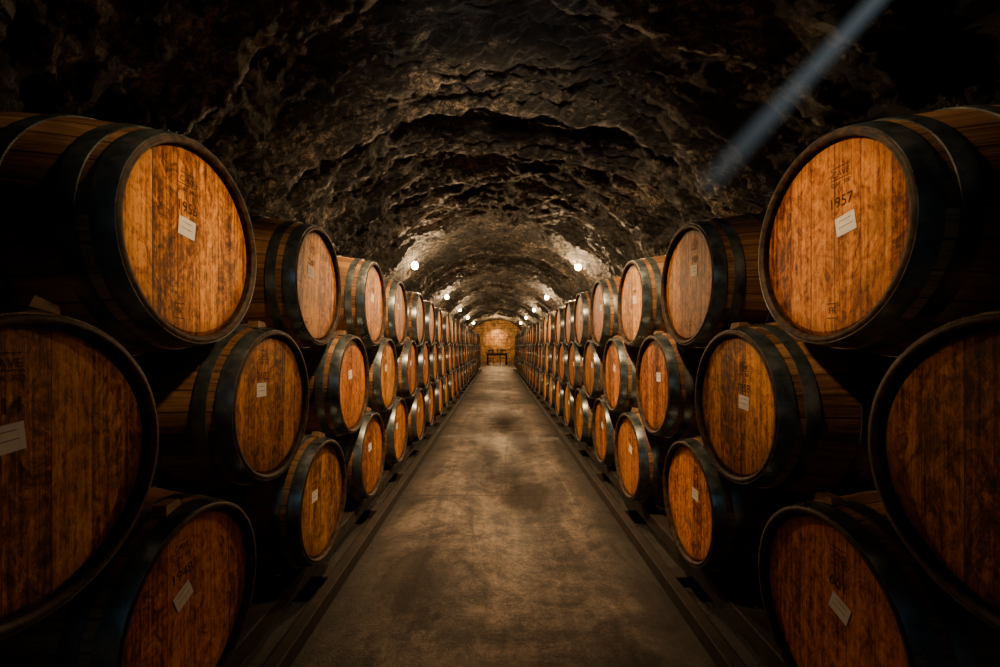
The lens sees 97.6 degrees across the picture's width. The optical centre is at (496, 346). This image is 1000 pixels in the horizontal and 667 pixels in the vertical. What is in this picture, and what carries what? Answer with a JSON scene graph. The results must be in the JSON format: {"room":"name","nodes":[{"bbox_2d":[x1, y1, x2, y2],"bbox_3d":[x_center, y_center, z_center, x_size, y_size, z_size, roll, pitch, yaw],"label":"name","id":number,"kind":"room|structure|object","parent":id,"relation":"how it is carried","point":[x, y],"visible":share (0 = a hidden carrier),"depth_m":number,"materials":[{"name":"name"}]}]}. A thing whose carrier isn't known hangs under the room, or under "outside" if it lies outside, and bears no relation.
{"room":"wine cellar","nodes":[
{"label":"wine cellar","id":0,"kind":"room"},
{"bbox_2d":[473,320,520,362],"bbox_3d":[0.000,-0.537,33.765,5.000,3.514,1.870,0,0,0],"label":"wall","id":1,"kind":"structure","parent":0,"point":[487,343],"depth_m":33.00,"materials":[{"name":"stone"}]},
{"bbox_2d":[0,0,999,330],"bbox_3d":[0.002,-1.097,15.000,4.868,2.195,36.000,0,0,0],"label":"ceiling","id":2,"kind":"structure","parent":0,"point":[498,148],"depth_m":3.01,"materials":[{"name":"black stone"}]},
{"bbox_2d":[411,261,417,268],"bbox_3d":[-1.608,-1.576,8.000,0.343,0.339,0.128,0,0,0],"label":"wall lamp","id":3,"kind":"object","parent":2,"relation":"attached to","point":[414,265],"visible":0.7,"depth_m":7.96,"materials":[{"name":"white glass"}]},
{"bbox_2d":[575,264,580,269],"bbox_3d":[1.608,-1.576,8.100,0.343,0.339,0.128,0,0,0],"label":"wall lamp","id":4,"kind":"object","parent":2,"relation":"attached to","point":[577,266],"visible":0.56,"depth_m":8.05,"materials":[{"name":"white glass"}]},
{"bbox_2d":[239,362,767,666],"bbox_3d":[0.000,1.270,15.950,5.200,0.100,38.100,0,0,0],"label":"floor","id":5,"kind":"structure","parent":0,"point":[499,550],"depth_m":2.36,"materials":[{"name":"concrete"}]},
{"bbox_2d":[227,369,481,666],"bbox_3d":[-1.308,1.151,10.200,1.045,0.139,25.200,0,0,0],"label":"rack","id":6,"kind":"object","parent":5,"relation":"on","point":[284,585],"visible":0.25,"depth_m":2.20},
{"bbox_2d":[0,485,255,666],"bbox_3d":[-1.335,0.757,1.277,0.956,0.684,0.684,0,0,0],"label":"wine barrel","id":7,"kind":"object","parent":6,"relation":"on","point":[178,589],"visible":0.68,"depth_m":1.17,"materials":[{"name":"brown wood"}]},
{"bbox_2d":[0,295,158,639],"bbox_3d":[-1.335,0.226,0.826,0.956,0.684,0.684,0,0,0],"label":"wine barrel","id":8,"kind":"object","parent":7,"relation":"on","point":[79,423],"visible":1,"depth_m":0.88,"materials":[{"name":"brown wood"}]},
{"bbox_2d":[0,111,255,355],"bbox_3d":[-1.335,-0.299,1.277,0.956,0.684,0.684,0,0,0],"label":"wine barrel","id":9,"kind":"object","parent":8,"relation":"on","point":[142,236],"visible":0.91,"depth_m":1.06,"materials":[{"name":"brown wood"}]},
{"bbox_2d":[197,431,346,574],"bbox_3d":[-1.323,0.757,2.179,0.956,0.697,0.697,0,-1,0],"label":"wine barrel","id":10,"kind":"object","parent":6,"relation":"on","point":[295,517],"visible":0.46,"depth_m":1.96,"materials":[{"name":"brown wood"}]},
{"bbox_2d":[132,321,308,492],"bbox_3d":[-1.343,0.226,1.734,0.959,0.683,0.683,0,0,1],"label":"wine barrel","id":11,"kind":"object","parent":10,"relation":"on","point":[232,410],"visible":0.52,"depth_m":1.50,"materials":[{"name":"brown wood"}]},
{"bbox_2d":[239,216,340,348],"bbox_3d":[-1.348,-0.299,2.171,0.956,0.684,0.684,0,0,-1],"label":"wine barrel","id":12,"kind":"object","parent":11,"relation":"on","point":[297,291],"visible":0.38,"depth_m":1.97,"materials":[{"name":"brown wood"}]},
{"bbox_2d":[300,330,368,437],"bbox_3d":[-1.327,0.226,2.634,0.956,0.685,0.685,0,0,0],"label":"wine barrel","id":13,"kind":"object","parent":10,"relation":"on","point":[337,369],"visible":0.38,"depth_m":2.43,"materials":[{"name":"brown wood"}]},
{"bbox_2d":[335,255,385,347],"bbox_3d":[-1.323,-0.299,3.073,0.956,0.683,0.683,0,0,-1],"label":"wine barrel","id":14,"kind":"object","parent":13,"relation":"on","point":[363,293],"visible":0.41,"depth_m":2.87,"materials":[{"name":"brown wood"}]},
{"bbox_2d":[328,407,385,501],"bbox_3d":[-1.339,0.757,3.090,0.956,0.697,0.697,0,1,1],"label":"wine barrel","id":15,"kind":"object","parent":6,"relation":"on","point":[363,450],"visible":0.31,"depth_m":2.94,"materials":[{"name":"brown wood"}]},
{"bbox_2d":[365,335,397,412],"bbox_3d":[-1.340,0.226,3.535,0.959,0.684,0.684,0,0,0],"label":"wine barrel","id":16,"kind":"object","parent":15,"relation":"on","point":[382,357],"visible":0.29,"depth_m":3.38,"materials":[{"name":"brown wood"}]},
{"bbox_2d":[383,278,407,346],"bbox_3d":[-1.344,-0.299,3.978,0.956,0.684,0.684,0,0,0],"label":"wine barrel","id":17,"kind":"object","parent":16,"relation":"on","point":[396,324],"visible":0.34,"depth_m":3.86,"materials":[{"name":"brown wood"}]},
{"bbox_2d":[379,396,407,465],"bbox_3d":[-1.345,0.757,3.987,0.959,0.683,0.683,0,0,1],"label":"wine barrel","id":18,"kind":"object","parent":6,"relation":"on","point":[395,421],"visible":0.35,"depth_m":3.85,"materials":[{"name":"brown wood"}]},
{"bbox_2d":[395,337,418,398],"bbox_3d":[-1.324,0.226,4.438,0.956,0.689,0.689,0,0,0],"label":"wine barrel","id":19,"kind":"object","parent":18,"relation":"on","point":[407,354],"visible":0.27,"depth_m":4.26,"materials":[{"name":"brown wood"}]},
{"bbox_2d":[404,387,425,442],"bbox_3d":[-1.324,0.757,4.894,0.956,0.696,0.696,0,1,1],"label":"wine barrel","id":20,"kind":"object","parent":6,"relation":"on","point":[416,407],"visible":0.28,"depth_m":4.72,"materials":[{"name":"brown wood"}]},
{"bbox_2d":[417,341,429,389],"bbox_3d":[-1.334,0.226,5.343,0.956,0.684,0.684,0,0,-1],"label":"wine barrel","id":21,"kind":"object","parent":20,"relation":"on","point":[423,350],"visible":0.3,"depth_m":5.22,"materials":[{"name":"brown wood"}]},
{"bbox_2d":[406,291,424,346],"bbox_3d":[-1.325,-0.299,4.895,0.956,0.684,0.684,0,0,0],"label":"wine barrel","id":22,"kind":"object","parent":21,"relation":"on","point":[415,302],"visible":0.3,"depth_m":4.71,"materials":[{"name":"brown wood"}]},
{"bbox_2d":[423,381,434,426],"bbox_3d":[-1.338,0.757,5.785,0.956,0.685,0.685,0,0,0],"label":"wine barrel","id":23,"kind":"object","parent":6,"relation":"on","point":[429,393],"visible":0.23,"depth_m":5.72,"materials":[{"name":"brown wood"}]},
{"bbox_2d":[429,342,438,382],"bbox_3d":[-1.343,0.226,6.238,0.959,0.684,0.684,0,0,0],"label":"wine barrel","id":24,"kind":"object","parent":23,"relation":"on","point":[434,353],"visible":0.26,"depth_m":6.16,"materials":[{"name":"brown wood"}]},
{"bbox_2d":[424,300,435,346],"bbox_3d":[-1.329,-0.299,5.800,0.959,0.684,0.684,0,0,1],"label":"wine barrel","id":25,"kind":"object","parent":24,"relation":"on","point":[430,317],"visible":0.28,"depth_m":5.70,"materials":[{"name":"brown wood"}]},
{"bbox_2d":[433,376,443,416],"bbox_3d":[-1.329,0.757,6.699,0.956,0.684,0.684,0,0,0],"label":"wine barrel","id":26,"kind":"object","parent":6,"relation":"on","point":[438,386],"visible":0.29,"depth_m":6.54,"materials":[{"name":"brown wood"}]},
{"bbox_2d":[442,373,448,407],"bbox_3d":[-1.345,0.757,7.598,0.959,0.683,0.683,0,0,1],"label":"wine barrel","id":27,"kind":"object","parent":6,"relation":"on","point":[445,379],"visible":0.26,"depth_m":7.56,"materials":[{"name":"brown wood"}]},
{"bbox_2d":[438,342,445,377],"bbox_3d":[-1.343,0.226,7.151,0.959,0.684,0.684,0,0,1],"label":"wine barrel","id":28,"kind":"object","parent":27,"relation":"on","point":[442,350],"visible":0.22,"depth_m":7.09,"materials":[{"name":"brown wood"}]},
{"bbox_2d":[435,307,441,345],"bbox_3d":[-1.347,-0.299,6.697,0.956,0.684,0.684,0,0,-1],"label":"wine barrel","id":29,"kind":"object","parent":28,"relation":"on","point":[438,337],"visible":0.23,"depth_m":6.66,"materials":[{"name":"brown wood"}]},
{"bbox_2d":[441,311,449,346],"bbox_3d":[-1.323,-0.299,7.592,0.959,0.684,0.684,0,0,0],"label":"wine barrel","id":30,"kind":"object","parent":28,"relation":"on","point":[445,315],"visible":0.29,"depth_m":7.41,"materials":[{"name":"brown wood"}]},
{"bbox_2d":[445,343,452,374],"bbox_3d":[-1.326,0.226,8.048,0.959,0.684,0.684,0,0,1],"label":"wine barrel","id":31,"kind":"object","parent":27,"relation":"on","point":[449,357],"visible":0.23,"depth_m":7.90,"materials":[{"name":"brown wood"}]},
{"bbox_2d":[449,316,453,345],"bbox_3d":[-1.333,-0.299,8.497,0.956,0.684,0.684,0,0,0],"label":"wine barrel","id":32,"kind":"object","parent":31,"relation":"on","point":[451,341],"visible":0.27,"depth_m":8.38,"materials":[{"name":"brown wood"}]},
{"bbox_2d":[448,370,454,401],"bbox_3d":[-1.325,0.757,8.506,0.956,0.686,0.686,0,0,1],"label":"wine barrel","id":33,"kind":"object","parent":6,"relation":"on","point":[451,377],"visible":0.23,"depth_m":8.36,"materials":[{"name":"brown wood"}]},
{"bbox_2d":[452,344,455,370],"bbox_3d":[-1.348,0.226,8.950,0.959,0.683,0.683,0,0,1],"label":"wine barrel","id":34,"kind":"object","parent":33,"relation":"on","point":[453,346],"visible":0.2,"depth_m":8.99,"materials":[{"name":"brown wood"}]},
{"bbox_2d":[454,319,457,345],"bbox_3d":[-1.347,-0.299,9.400,0.959,0.684,0.684,0,0,1],"label":"wine barrel","id":35,"kind":"object","parent":34,"relation":"on","point":[455,320],"visible":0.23,"depth_m":9.39,"materials":[{"name":"brown wood"}]},
{"bbox_2d":[454,367,457,395],"bbox_3d":[-1.331,0.757,9.405,0.959,0.683,0.683,0,0,0],"label":"wine barrel","id":36,"kind":"object","parent":6,"relation":"on","point":[456,369],"visible":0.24,"depth_m":9.45,"materials":[{"name":"brown wood"}]},
{"bbox_2d":[458,366,461,391],"bbox_3d":[-1.334,0.757,10.307,0.959,0.683,0.683,0,0,1],"label":"wine barrel","id":37,"kind":"object","parent":6,"relation":"on","point":[459,370],"visible":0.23,"depth_m":10.25,"materials":[{"name":"brown wood"}]},
{"bbox_2d":[455,343,459,369],"bbox_3d":[-1.336,0.226,9.862,0.959,0.684,0.684,0,0,0],"label":"wine barrel","id":38,"kind":"object","parent":37,"relation":"on","point":[457,347],"visible":0.22,"depth_m":9.71,"materials":[{"name":"brown wood"}]},
{"bbox_2d":[457,321,460,345],"bbox_3d":[-1.339,-0.299,10.306,0.956,0.689,0.689,0,0,1],"label":"wine barrel","id":39,"kind":"object","parent":38,"relation":"on","point":[458,322],"visible":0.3,"depth_m":10.21,"materials":[{"name":"brown wood"}]},
{"bbox_2d":[460,344,462,367],"bbox_3d":[-1.327,0.226,10.751,0.956,0.684,0.684,0,0,0],"label":"wine barrel","id":40,"kind":"object","parent":37,"relation":"on","point":[461,346],"visible":0.14,"depth_m":10.54,"materials":[{"name":"brown wood"}]},
{"bbox_2d":[461,323,463,345],"bbox_3d":[-1.329,-0.299,11.202,0.956,0.684,0.684,0,0,-1],"label":"wine barrel","id":41,"kind":"object","parent":40,"relation":"on","point":[462,324],"visible":0.2,"depth_m":10.99,"materials":[{"name":"brown wood"}]},
{"bbox_2d":[461,365,464,387],"bbox_3d":[-1.329,0.757,11.216,0.956,0.702,0.702,0,-2,0],"label":"wine barrel","id":42,"kind":"object","parent":6,"relation":"on","point":[462,368],"visible":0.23,"depth_m":11.14,"materials":[{"name":"brown wood"}]},
{"bbox_2d":[463,344,465,365],"bbox_3d":[-1.323,0.226,11.655,0.956,0.683,0.683,0,0,-1],"label":"wine barrel","id":43,"kind":"object","parent":42,"relation":"on","point":[464,346],"visible":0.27,"depth_m":11.44,"materials":[{"name":"brown wood"}]},
{"bbox_2d":[464,325,466,344],"bbox_3d":[-1.341,-0.299,12.110,0.956,0.692,0.692,0,1,1],"label":"wine barrel","id":44,"kind":"object","parent":43,"relation":"on","point":[465,332],"visible":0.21,"depth_m":12.27,"materials":[{"name":"brown wood"}]},
{"bbox_2d":[464,364,466,384],"bbox_3d":[-1.324,0.757,12.107,0.956,0.684,0.684,0,0,0],"label":"wine barrel","id":45,"kind":"object","parent":6,"relation":"on","point":[465,366],"visible":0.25,"depth_m":11.92,"materials":[{"name":"brown wood"}]},
{"bbox_2d":[467,362,468,381],"bbox_3d":[-1.323,0.757,13.014,0.956,0.692,0.692,0,-1,0],"label":"wine barrel","id":46,"kind":"object","parent":6,"relation":"on","point":[468,362],"visible":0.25,"depth_m":12.99,"materials":[{"name":"brown wood"}]},
{"bbox_2d":[466,344,467,363],"bbox_3d":[-1.336,0.226,12.578,0.956,0.688,0.688,0,0,1],"label":"wine barrel","id":47,"kind":"object","parent":46,"relation":"on","point":[466,344],"visible":0.15,"depth_m":12.61,"materials":[{"name":"brown wood"}]},
{"bbox_2d":[466,326,468,345],"bbox_3d":[-1.324,-0.299,13.017,0.959,0.684,0.684,0,0,0],"label":"wine barrel","id":48,"kind":"object","parent":47,"relation":"on","point":[467,327],"visible":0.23,"depth_m":12.85,"materials":[{"name":"brown wood"}]},
{"bbox_2d":[468,345,469,362],"bbox_3d":[-1.326,0.226,13.466,0.956,0.688,0.688,0,0,0],"label":"wine barrel","id":49,"kind":"object","parent":46,"relation":"on","point":[469,345],"visible":0.17,"depth_m":13.54,"materials":[{"name":"brown wood"}]},
{"bbox_2d":[470,360,472,377],"bbox_3d":[-1.325,0.757,14.823,0.959,0.683,0.683,0,0,1],"label":"wine barrel","id":50,"kind":"object","parent":6,"relation":"on","point":[471,365],"visible":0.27,"depth_m":14.68,"materials":[{"name":"brown wood"}]},
{"bbox_2d":[471,345,472,360],"bbox_3d":[-1.335,0.226,15.267,0.956,0.694,0.694,0,1,0],"label":"wine barrel","id":51,"kind":"object","parent":50,"relation":"on","point":[472,345],"visible":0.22,"depth_m":15.35,"materials":[{"name":"brown wood"}]},
{"bbox_2d":[488,350,493,364],"bbox_3d":[-0.400,0.720,29.350,0.420,1.000,0.400,0,0,0],"label":"dining chair","id":52,"kind":"object","parent":5,"relation":"on","point":[488,350],"visible":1,"depth_m":29.16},
{"bbox_2d":[486,353,507,364],"bbox_3d":[0.000,0.835,30.000,1.500,0.770,0.800,0,0,0],"label":"table","id":53,"kind":"object","parent":5,"relation":"on","point":[486,353],"visible":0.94,"depth_m":29.64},
{"bbox_2d":[500,350,505,364],"bbox_3d":[0.400,0.720,29.350,0.420,1.000,0.400,0,0,0],"label":"dining chair","id":54,"kind":"object","parent":5,"relation":"on","point":[500,350],"visible":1,"depth_m":29.16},
{"bbox_2d":[513,368,785,666],"bbox_3d":[1.357,1.151,10.200,1.045,0.139,25.200,0,0,0],"label":"rack","id":55,"kind":"object","parent":5,"relation":"on","point":[721,588],"visible":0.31,"depth_m":2.20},
{"bbox_2d":[523,361,524,377],"bbox_3d":[1.375,0.757,14.784,0.956,0.684,0.684,0,0,0],"label":"wine barrel","id":56,"kind":"object","parent":55,"relation":"on","point":[523,361],"visible":0.17,"depth_m":14.78,"materials":[{"name":"brown wood"}]},
{"bbox_2d":[524,345,525,361],"bbox_3d":[1.377,0.226,14.331,0.959,0.684,0.684,0,0,1],"label":"wine barrel","id":57,"kind":"object","parent":56,"relation":"on","point":[524,345],"visible":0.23,"depth_m":14.40,"materials":[{"name":"brown wood"}]},
{"bbox_2d":[523,329,524,344],"bbox_3d":[1.383,-0.299,14.779,0.956,0.703,0.703,0,-2,0],"label":"wine barrel","id":58,"kind":"object","parent":57,"relation":"on","point":[524,329],"visible":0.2,"depth_m":14.63,"materials":[{"name":"brown wood"}]},
{"bbox_2d":[525,361,526,379],"bbox_3d":[1.379,0.757,13.871,0.959,0.684,0.684,0,0,1],"label":"wine barrel","id":59,"kind":"object","parent":55,"relation":"on","point":[525,361],"visible":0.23,"depth_m":13.85,"materials":[{"name":"brown wood"}]},
{"bbox_2d":[526,344,527,362],"bbox_3d":[1.376,0.226,13.427,0.956,0.684,0.684,0,0,0],"label":"wine barrel","id":60,"kind":"object","parent":59,"relation":"on","point":[526,344],"visible":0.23,"depth_m":13.40,"materials":[{"name":"brown wood"}]},
{"bbox_2d":[525,328,527,345],"bbox_3d":[1.383,-0.299,13.879,0.956,0.684,0.684,0,0,-1],"label":"wine barrel","id":61,"kind":"object","parent":60,"relation":"on","point":[526,329],"visible":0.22,"depth_m":13.73,"materials":[{"name":"brown wood"}]},
{"bbox_2d":[527,362,528,381],"bbox_3d":[1.373,0.757,12.978,0.956,0.684,0.684,0,0,0],"label":"wine barrel","id":62,"kind":"object","parent":55,"relation":"on","point":[527,362],"visible":0.16,"depth_m":12.87,"materials":[{"name":"brown wood"}]},
{"bbox_2d":[529,363,531,384],"bbox_3d":[1.371,0.757,12.071,0.956,0.691,0.691,0,1,-1],"label":"wine barrel","id":63,"kind":"object","parent":55,"relation":"on","point":[530,366],"visible":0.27,"depth_m":11.91,"materials":[{"name":"brown wood"}]},
{"bbox_2d":[528,344,530,362],"bbox_3d":[1.386,0.226,12.524,0.956,0.692,0.692,0,-1,1],"label":"wine barrel","id":64,"kind":"object","parent":63,"relation":"on","point":[529,346],"visible":0.17,"depth_m":12.33,"materials":[{"name":"brown wood"}]},
{"bbox_2d":[527,326,529,344],"bbox_3d":[1.396,-0.299,12.967,0.959,0.684,0.684,0,0,1],"label":"wine barrel","id":65,"kind":"object","parent":64,"relation":"on","point":[528,326],"visible":0.18,"depth_m":13.06,"materials":[{"name":"brown wood"}]},
{"bbox_2d":[530,344,532,365],"bbox_3d":[1.386,0.226,11.620,0.959,0.684,0.684,0,0,1],"label":"wine barrel","id":66,"kind":"object","parent":63,"relation":"on","point":[531,352],"visible":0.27,"depth_m":11.76,"materials":[{"name":"brown wood"}]},
{"bbox_2d":[529,325,531,345],"bbox_3d":[1.389,-0.299,12.070,0.956,0.687,0.687,0,0,0],"label":"wine barrel","id":67,"kind":"object","parent":66,"relation":"on","point":[530,325],"visible":0.1,"depth_m":12.19,"materials":[{"name":"brown wood"}]},
{"bbox_2d":[531,365,534,387],"bbox_3d":[1.379,0.757,11.171,0.956,0.690,0.690,0,0,0],"label":"wine barrel","id":68,"kind":"object","parent":55,"relation":"on","point":[533,368],"visible":0.16,"depth_m":11.30,"materials":[{"name":"brown wood"}]},
{"bbox_2d":[534,366,537,391],"bbox_3d":[1.373,0.757,10.264,0.956,0.683,0.683,0,0,0],"label":"wine barrel","id":69,"kind":"object","parent":55,"relation":"on","point":[536,368],"visible":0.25,"depth_m":10.14,"materials":[{"name":"brown wood"}]},
{"bbox_2d":[533,344,536,367],"bbox_3d":[1.379,0.226,10.708,0.959,0.684,0.684,0,0,1],"label":"wine barrel","id":70,"kind":"object","parent":69,"relation":"on","point":[534,345],"visible":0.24,"depth_m":10.53,"materials":[{"name":"brown wood"}]},
{"bbox_2d":[531,323,534,345],"bbox_3d":[1.373,-0.299,11.171,0.956,0.684,0.684,0,0,0],"label":"wine barrel","id":71,"kind":"object","parent":70,"relation":"on","point":[533,324],"visible":0.2,"depth_m":11.04,"materials":[{"name":"brown wood"}]},
{"bbox_2d":[535,321,537,345],"bbox_3d":[1.388,-0.299,10.270,0.959,0.683,0.683,0,0,1],"label":"wine barrel","id":72,"kind":"object","parent":70,"relation":"on","point":[536,322],"visible":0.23,"depth_m":10.33,"materials":[{"name":"brown wood"}]},
{"bbox_2d":[537,345,539,368],"bbox_3d":[1.398,0.226,9.823,0.956,0.704,0.704,0,-2,0],"label":"wine barrel","id":73,"kind":"object","parent":69,"relation":"on","point":[538,346],"visible":0.16,"depth_m":9.93,"materials":[{"name":"brown wood"}]},
{"bbox_2d":[538,368,543,395],"bbox_3d":[1.373,0.757,9.362,0.959,0.684,0.684,0,0,1],"label":"wine barrel","id":74,"kind":"object","parent":55,"relation":"on","point":[540,374],"visible":0.24,"depth_m":9.17,"materials":[{"name":"brown wood"}]},
{"bbox_2d":[543,371,548,400],"bbox_3d":[1.395,0.757,8.475,0.956,0.684,0.684,0,0,-1],"label":"wine barrel","id":75,"kind":"object","parent":55,"relation":"on","point":[545,377],"visible":0.2,"depth_m":8.47,"materials":[{"name":"brown wood"}]},
{"bbox_2d":[540,343,544,371],"bbox_3d":[1.373,0.226,8.909,0.959,0.684,0.684,0,0,1],"label":"wine barrel","id":76,"kind":"object","parent":75,"relation":"on","point":[542,347],"visible":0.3,"depth_m":8.76,"materials":[{"name":"brown wood"}]},
{"bbox_2d":[538,318,543,345],"bbox_3d":[1.376,-0.299,9.361,0.956,0.684,0.684,0,0,0],"label":"wine barrel","id":77,"kind":"object","parent":76,"relation":"on","point":[540,322],"visible":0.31,"depth_m":9.16,"materials":[{"name":"brown wood"}]},
{"bbox_2d":[543,316,547,345],"bbox_3d":[1.393,-0.299,8.473,0.956,0.684,0.684,0,0,-1],"label":"wine barrel","id":78,"kind":"object","parent":76,"relation":"on","point":[545,341],"visible":0.19,"depth_m":8.46,"materials":[{"name":"brown wood"}]},
{"bbox_2d":[548,373,555,407],"bbox_3d":[1.395,0.757,7.561,0.956,0.684,0.684,0,0,0],"label":"wine barrel","id":79,"kind":"object","parent":55,"relation":"on","point":[551,381],"visible":0.25,"depth_m":7.53,"materials":[{"name":"brown wood"}]},
{"bbox_2d":[544,343,551,374],"bbox_3d":[1.377,0.226,8.013,0.956,0.684,0.684,0,0,-1],"label":"wine barrel","id":80,"kind":"object","parent":79,"relation":"on","point":[548,349],"visible":0.25,"depth_m":7.83,"materials":[{"name":"brown wood"}]},
{"bbox_2d":[547,311,555,346],"bbox_3d":[1.372,-0.299,7.559,0.959,0.684,0.684,0,0,0],"label":"wine barrel","id":81,"kind":"object","parent":80,"relation":"on","point":[551,339],"visible":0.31,"depth_m":7.39,"materials":[{"name":"brown wood"}]},
{"bbox_2d":[555,377,564,416],"bbox_3d":[1.392,0.757,6.655,0.956,0.684,0.684,0,0,0],"label":"wine barrel","id":82,"kind":"object","parent":55,"relation":"on","point":[559,387],"visible":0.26,"depth_m":6.55,"materials":[{"name":"brown wood"}]},
{"bbox_2d":[552,342,558,378],"bbox_3d":[1.398,0.226,7.100,0.956,0.686,0.686,0,0,1],"label":"wine barrel","id":83,"kind":"object","parent":82,"relation":"on","point":[555,347],"visible":0.18,"depth_m":7.04,"materials":[{"name":"brown wood"}]},
{"bbox_2d":[555,306,564,345],"bbox_3d":[1.397,-0.299,6.662,0.956,0.683,0.683,0,0,0],"label":"wine barrel","id":84,"kind":"object","parent":83,"relation":"on","point":[559,317],"visible":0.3,"depth_m":6.57,"materials":[{"name":"brown wood"}]},
{"bbox_2d":[558,340,568,383],"bbox_3d":[1.382,0.226,6.217,0.956,0.693,0.693,0,1,-1],"label":"wine barrel","id":85,"kind":"object","parent":82,"relation":"on","point":[563,348],"visible":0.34,"depth_m":6.12,"materials":[{"name":"brown wood"}]},
{"bbox_2d":[563,382,575,427],"bbox_3d":[1.389,0.757,5.754,0.956,0.704,0.704,0,-2,0],"label":"wine barrel","id":86,"kind":"object","parent":55,"relation":"on","point":[568,393],"visible":0.21,"depth_m":5.71,"materials":[{"name":"brown wood"}]},
{"bbox_2d":[573,385,595,443],"bbox_3d":[1.373,0.757,4.852,0.956,0.684,0.684,0,0,0],"label":"wine barrel","id":87,"kind":"object","parent":55,"relation":"on","point":[583,406],"visible":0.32,"depth_m":4.68,"materials":[{"name":"brown wood"}]},
{"bbox_2d":[567,339,584,389],"bbox_3d":[1.375,0.226,5.304,0.956,0.685,0.685,0,0,0],"label":"wine barrel","id":88,"kind":"object","parent":87,"relation":"on","point":[575,352],"visible":0.3,"depth_m":5.12,"materials":[{"name":"brown wood"}]},
{"bbox_2d":[564,300,574,345],"bbox_3d":[1.398,-0.299,5.746,0.956,0.703,0.703,0,-2,0],"label":"wine barrel","id":89,"kind":"object","parent":88,"relation":"on","point":[569,336],"visible":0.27,"depth_m":5.68,"materials":[{"name":"brown wood"}]},
{"bbox_2d":[574,291,591,346],"bbox_3d":[1.377,-0.299,4.857,0.956,0.684,0.684,0,0,0],"label":"wine barrel","id":90,"kind":"object","parent":88,"relation":"on","point":[582,328],"visible":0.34,"depth_m":4.71,"materials":[{"name":"brown wood"}]},
{"bbox_2d":[592,395,620,466],"bbox_3d":[1.397,0.757,3.952,0.956,0.684,0.684,0,0,0],"label":"wine barrel","id":91,"kind":"object","parent":55,"relation":"on","point":[604,421],"visible":0.24,"depth_m":3.84,"materials":[{"name":"brown wood"}]},
{"bbox_2d":[583,339,604,398],"bbox_3d":[1.392,0.226,4.393,0.959,0.684,0.684,0,0,1],"label":"wine barrel","id":92,"kind":"object","parent":91,"relation":"on","point":[593,354],"visible":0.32,"depth_m":4.24,"materials":[{"name":"brown wood"}]},
{"bbox_2d":[614,408,678,505],"bbox_3d":[1.372,0.757,3.052,0.956,0.684,0.684,0,0,-1],"label":"wine barrel","id":93,"kind":"object","parent":55,"relation":"on","point":[640,455],"visible":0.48,"depth_m":2.85,"materials":[{"name":"brown wood"}]},
{"bbox_2d":[602,336,639,413],"bbox_3d":[1.381,0.226,3.484,0.959,0.684,0.684,0,0,1],"label":"wine barrel","id":94,"kind":"object","parent":93,"relation":"on","point":[619,358],"visible":0.31,"depth_m":3.31,"materials":[{"name":"brown wood"}]},
{"bbox_2d":[590,277,620,346],"bbox_3d":[1.372,-0.299,3.936,0.959,0.684,0.684,0,0,1],"label":"wine barrel","id":95,"kind":"object","parent":94,"relation":"on","point":[604,324],"visible":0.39,"depth_m":3.75,"materials":[{"name":"brown wood"}]},
{"bbox_2d":[617,255,667,347],"bbox_3d":[1.392,-0.299,3.040,0.956,0.688,0.688,0,0,0],"label":"wine barrel","id":96,"kind":"object","parent":94,"relation":"on","point":[639,309],"visible":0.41,"depth_m":2.87,"materials":[{"name":"brown wood"}]},
{"bbox_2d":[663,436,814,578],"bbox_3d":[1.396,0.757,2.141,0.956,0.702,0.702,0,2,0],"label":"wine barrel","id":97,"kind":"object","parent":55,"relation":"on","point":[716,523],"visible":0.39,"depth_m":1.92,"materials":[{"name":"brown wood"}]},
{"bbox_2d":[635,331,704,438],"bbox_3d":[1.383,0.226,2.586,0.956,0.692,0.692,0,-1,0],"label":"wine barrel","id":98,"kind":"object","parent":97,"relation":"on","point":[666,369],"visible":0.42,"depth_m":2.40,"materials":[{"name":"brown wood"}]},
{"bbox_2d":[695,322,896,495],"bbox_3d":[1.373,0.226,1.696,0.956,0.684,0.684,0,0,-1],"label":"wine barrel","id":99,"kind":"object","parent":97,"relation":"on","point":[776,410],"visible":0.66,"depth_m":1.46,"materials":[{"name":"brown wood"}]},
{"bbox_2d":[661,213,775,348],"bbox_3d":[1.384,-0.299,2.139,0.956,0.704,0.704,0,2,-1],"label":"wine barrel","id":100,"kind":"object","parent":99,"relation":"on","point":[710,281],"visible":0.41,"depth_m":1.93,"materials":[{"name":"brown wood"}]},
{"bbox_2d":[758,490,999,666],"bbox_3d":[1.385,0.757,1.237,0.956,0.684,0.684,0,0,0],"label":"wine barrel","id":101,"kind":"object","parent":55,"relation":"on","point":[840,587],"visible":0.78,"depth_m":1.16,"materials":[{"name":"brown wood"}]},
{"bbox_3d":[1.385,0.757,0.334,0.956,0.684,0.684,0,0,0],"label":"wine barrel","id":102,"kind":"object","parent":55,"relation":"on","visible":0},
{"bbox_2d":[868,309,999,630],"bbox_3d":[1.385,0.226,0.786,0.956,0.684,0.684,0,0,0],"label":"wine barrel","id":103,"kind":"object","parent":102,"relation":"on","point":[934,423],"visible":1,"depth_m":0.90,"materials":[{"name":"brown wood"}]},
{"bbox_2d":[758,104,999,357],"bbox_3d":[1.385,-0.299,1.237,0.956,0.684,0.684,0,0,0],"label":"wine barrel","id":104,"kind":"object","parent":103,"relation":"on","point":[883,233],"visible":0.95,"depth_m":1.05,"materials":[{"name":"brown wood"}]},
{"bbox_3d":[-1.341,0.757,13.922,0.956,0.684,0.684,0,7,0],"label":"wine barrel","id":105,"kind":"object","parent":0,"visible":0},
{"bbox_3d":[-1.334,0.226,14.366,0.956,0.684,0.684,0,4,-1],"label":"wine barrel","id":106,"kind":"object","parent":105,"relation":"on","visible":0},
{"bbox_2d":[470,329,471,345],"bbox_3d":[-1.344,-0.299,14.816,0.956,0.683,0.683,0,0,0],"label":"wine barrel","id":107,"kind":"object","parent":106,"relation":"on","point":[470,329],"visible":0.18,"depth_m":14.89,"materials":[{"name":"brown wood"}]}
]}

